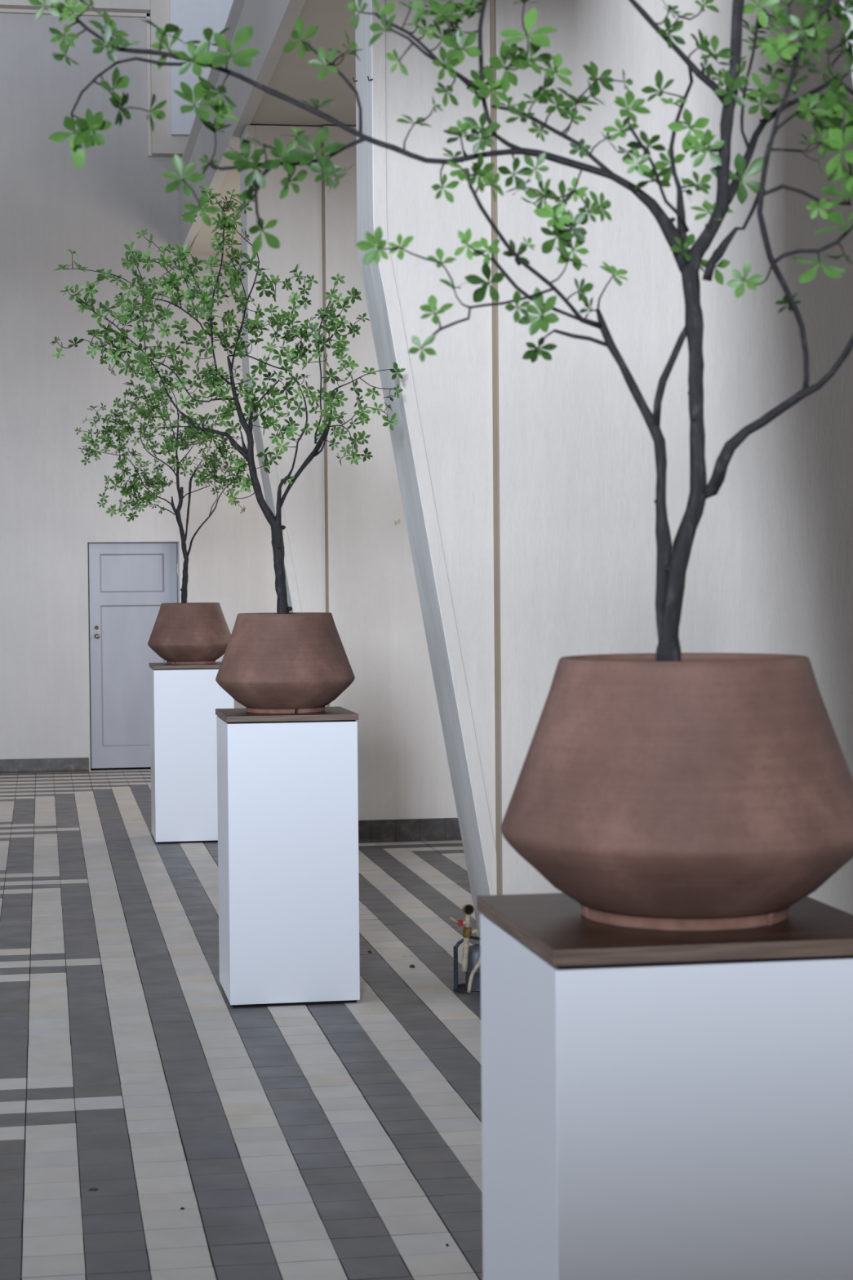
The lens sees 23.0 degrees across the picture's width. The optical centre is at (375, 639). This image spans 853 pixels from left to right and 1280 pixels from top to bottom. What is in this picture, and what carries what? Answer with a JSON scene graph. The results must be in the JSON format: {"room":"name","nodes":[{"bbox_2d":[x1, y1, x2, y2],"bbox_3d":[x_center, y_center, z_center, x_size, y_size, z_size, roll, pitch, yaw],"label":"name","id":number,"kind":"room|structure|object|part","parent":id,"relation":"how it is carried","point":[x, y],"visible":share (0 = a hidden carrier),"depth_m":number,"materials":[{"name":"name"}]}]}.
{"room":"building lobby","nodes":[
{"label":"building lobby","id":0,"kind":"room"},
{"bbox_2d":[0,13,277,771],"bbox_3d":[-4.048,-2.788,18.078,10.500,7.900,0.300,-1,2,-9],"label":"wall","id":1,"kind":"structure","parent":0,"point":[50,511],"depth_m":18.18,"materials":[{"name":"paint"}]},
{"bbox_2d":[0,757,88,773],"bbox_3d":[-5.686,1.127,17.748,6.458,0.122,0.034,-1,2,-9],"label":"baseboard","id":2,"kind":"structure","parent":1,"relation":"attached to","point":[70,764],"depth_m":18.19,"materials":[{"name":"tile"}]},
{"bbox_2d":[0,0,188,157],"bbox_3d":[-4.825,-5.338,17.656,8.300,2.365,0.160,-1,2,-9],"label":"trim","id":3,"kind":"structure","parent":1,"relation":"attached to","point":[160,142],"depth_m":18.07,"materials":[{"name":"beige paint"}]},
{"bbox_2d":[87,542,178,769],"bbox_3d":[-2.132,0.138,18.476,0.792,1.995,0.266,-1,2,-9],"label":"door","id":4,"kind":"structure","parent":1,"relation":"in","point":[129,583],"depth_m":18.40,"materials":[{"name":"paint"}]},
{"bbox_3d":[-2.437,-0.032,18.317,0.044,0.044,0.056,-1,2,-9],"label":"knob","id":5,"kind":"part","parent":4,"relation":"part of","materials":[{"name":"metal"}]},
{"bbox_2d":[0,768,483,1279],"bbox_3d":[-1.538,1.558,2.680,9.900,0.003,31.713,-1,2,-9],"label":"floor","id":6,"kind":"structure","parent":0,"point":[332,1141],"depth_m":6.88,"materials":[{"name":"tile"}]},
{"bbox_2d":[148,662,234,844],"bbox_3d":[-1.173,0.707,13.374,0.508,1.115,0.508,-1,2,-9],"label":"plinth","id":7,"kind":"object","parent":6,"relation":"on","point":[184,699],"visible":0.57,"depth_m":13.12,"materials":[{"name":"white paint"}]},
{"bbox_2d":[74,378,248,664],"bbox_3d":[-1.331,-0.764,13.296,1.118,1.834,0.653,-1,2,-9],"label":"potted tree","id":8,"kind":"object","parent":7,"relation":"on","point":[183,633],"visible":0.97,"depth_m":13.21,"materials":[{"name":"green plant"}]},
{"bbox_3d":[-1.179,-0.051,13.354,0.547,0.370,0.547,-1,2,-9],"label":"terracotta pot","id":9,"kind":"part","parent":8,"relation":"part of","materials":[{"name":"brown ceramic"}]},
{"bbox_2d":[215,706,359,1007],"bbox_3d":[-0.352,0.838,8.272,0.508,1.115,0.508,-1,2,-9],"label":"plinth","id":10,"kind":"object","parent":6,"relation":"on","point":[288,868],"visible":0.98,"depth_m":8.03,"materials":[{"name":"white paint"}]},
{"bbox_2d":[51,185,405,713],"bbox_3d":[-0.583,-0.697,8.141,1.324,1.965,1.002,-1,2,-9],"label":"potted tree","id":11,"kind":"object","parent":10,"relation":"on","point":[282,661],"visible":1,"depth_m":8.14,"materials":[{"name":"green plant"}]},
{"bbox_3d":[-0.357,0.079,8.252,0.547,0.370,0.547,-1,2,-9],"label":"terracotta pot","id":12,"kind":"part","parent":11,"relation":"part of","materials":[{"name":"brown ceramic"}]},
{"bbox_2d":[448,904,480,994],"bbox_3d":[0.392,1.213,8.317,0.178,0.349,0.182,0,2,25],"label":"stand","id":13,"kind":"object","parent":6,"relation":"on","point":[471,958],"visible":0.77,"depth_m":8.27,"materials":[{"name":"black metal"}]},
{"bbox_3d":[0.309,1.104,8.271,0.044,0.034,0.014,-1,2,-9],"label":"lever","id":14,"kind":"part","parent":13,"relation":"part of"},
{"bbox_2d":[453,982,480,994],"bbox_3d":[0.395,1.381,8.324,0.178,0.012,0.178,-1,2,-9],"label":"tray","id":15,"kind":"object","parent":13,"relation":"on","point":[465,988],"depth_m":8.27,"materials":[{"name":"black metal"}]},
{"bbox_2d":[465,944,480,991],"bbox_3d":[0.401,1.296,8.312,0.104,0.176,0.104,-1,2,-9],"label":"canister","id":16,"kind":"object","parent":13,"relation":"on","point":[473,953],"depth_m":8.27,"materials":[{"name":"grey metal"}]},
{"bbox_2d":[476,893,852,1279],"bbox_3d":[0.457,0.969,3.156,0.508,1.115,0.508,-1,2,-9],"label":"plinth","id":17,"kind":"object","parent":6,"relation":"on","point":[656,1104],"visible":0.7,"depth_m":2.90,"materials":[{"name":"white paint"}]},
{"bbox_2d":[28,0,852,931],"bbox_3d":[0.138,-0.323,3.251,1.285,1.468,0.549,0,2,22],"label":"potted tree","id":18,"kind":"object","parent":17,"relation":"on","point":[668,788],"visible":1,"depth_m":3.03,"materials":[{"name":"green plant"}]},
{"bbox_3d":[0.460,0.210,3.137,0.547,0.370,0.547,-1,2,-9],"label":"terracotta pot","id":19,"kind":"part","parent":18,"relation":"part of","materials":[{"name":"brown ceramic"}]},
{"bbox_2d":[188,0,355,255],"bbox_3d":[2.236,-3.062,2.996,2.828,0.250,31.445,-1,2,-9],"label":"ceiling","id":20,"kind":"structure","parent":0,"point":[293,77],"depth_m":12.01,"materials":[{"name":"paint"}]},
{"bbox_2d":[254,124,457,820],"bbox_3d":[0.626,-0.972,13.370,2.798,4.440,0.430,-1,2,-9],"label":"wall","id":21,"kind":"structure","parent":0,"point":[403,771],"depth_m":13.04,"materials":[{"name":"beige paint"}]},
{"bbox_2d":[240,124,302,612],"bbox_3d":[-0.534,-0.957,13.211,0.562,4.440,0.420,-1,2,-9],"label":"trim","id":22,"kind":"structure","parent":21,"relation":"attached to","point":[270,482],"depth_m":13.00,"materials":[{"name":"paint"}]},
{"bbox_2d":[320,125,329,706],"bbox_3d":[-0.312,-1.139,13.018,0.016,4.070,0.030,-1,2,-9],"label":"trim","id":23,"kind":"structure","parent":21,"relation":"attached to","point":[322,145],"depth_m":13.00,"materials":[{"name":"metal"}]},
{"bbox_2d":[358,817,462,843],"bbox_3d":[0.790,1.183,13.217,1.980,0.138,0.034,-1,2,-9],"label":"baseboard","id":24,"kind":"structure","parent":21,"relation":"attached to","point":[434,828],"depth_m":13.12,"materials":[{"name":"tile"}]},
{"bbox_2d":[385,0,852,914],"bbox_3d":[1.402,-0.848,8.509,2.798,4.440,0.440,-1,2,-9],"label":"wall","id":25,"kind":"structure","parent":0,"point":[770,570],"depth_m":8.21,"materials":[{"name":"beige paint"}]},
{"bbox_2d":[355,0,496,944],"bbox_3d":[0.241,-0.833,8.354,0.562,4.440,0.420,-1,2,-9],"label":"column","id":26,"kind":"structure","parent":25,"relation":"attached to","point":[379,281],"depth_m":8.21,"materials":[{"name":"paint"}]},
{"bbox_2d":[489,0,502,894],"bbox_3d":[0.464,-1.015,8.156,0.016,4.070,0.040,-1,2,-9],"label":"trim","id":27,"kind":"structure","parent":25,"relation":"attached to","point":[492,2],"depth_m":8.16,"materials":[{"name":"metal"}]},
{"bbox_3d":[2.208,-0.725,3.697,2.723,4.440,0.480,-1,2,-9],"label":"wall","id":28,"kind":"structure","parent":0,"visible":0},
{"bbox_2d":[840,0,852,80],"bbox_3d":[1.081,-0.711,3.568,0.562,4.440,0.420,-1,2,-9],"label":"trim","id":29,"kind":"structure","parent":28,"relation":"attached to","point":[850,15],"depth_m":3.71,"materials":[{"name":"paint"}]},
{"bbox_3d":[1.380,-4.875,2.813,1.128,3.000,31.445,-1,2,-9],"label":"wall","id":30,"kind":"structure","parent":0,"visible":0},
{"bbox_2d":[168,0,233,136],"bbox_3d":[-1.240,-5.457,18.101,1.078,2.216,0.085,-1,2,-9],"label":"trim","id":31,"kind":"structure","parent":30,"relation":"attached to","point":[193,16],"depth_m":18.01,"materials":[{"name":"white paint"}]},
{"bbox_2d":[173,0,306,253],"bbox_3d":[0.777,-3.248,2.758,0.122,0.680,31.445,-1,2,-9],"label":"beam","id":32,"kind":"structure","parent":30,"relation":"attached to","point":[273,22],"depth_m":12.92,"materials":[{"name":"paint"}]}
]}

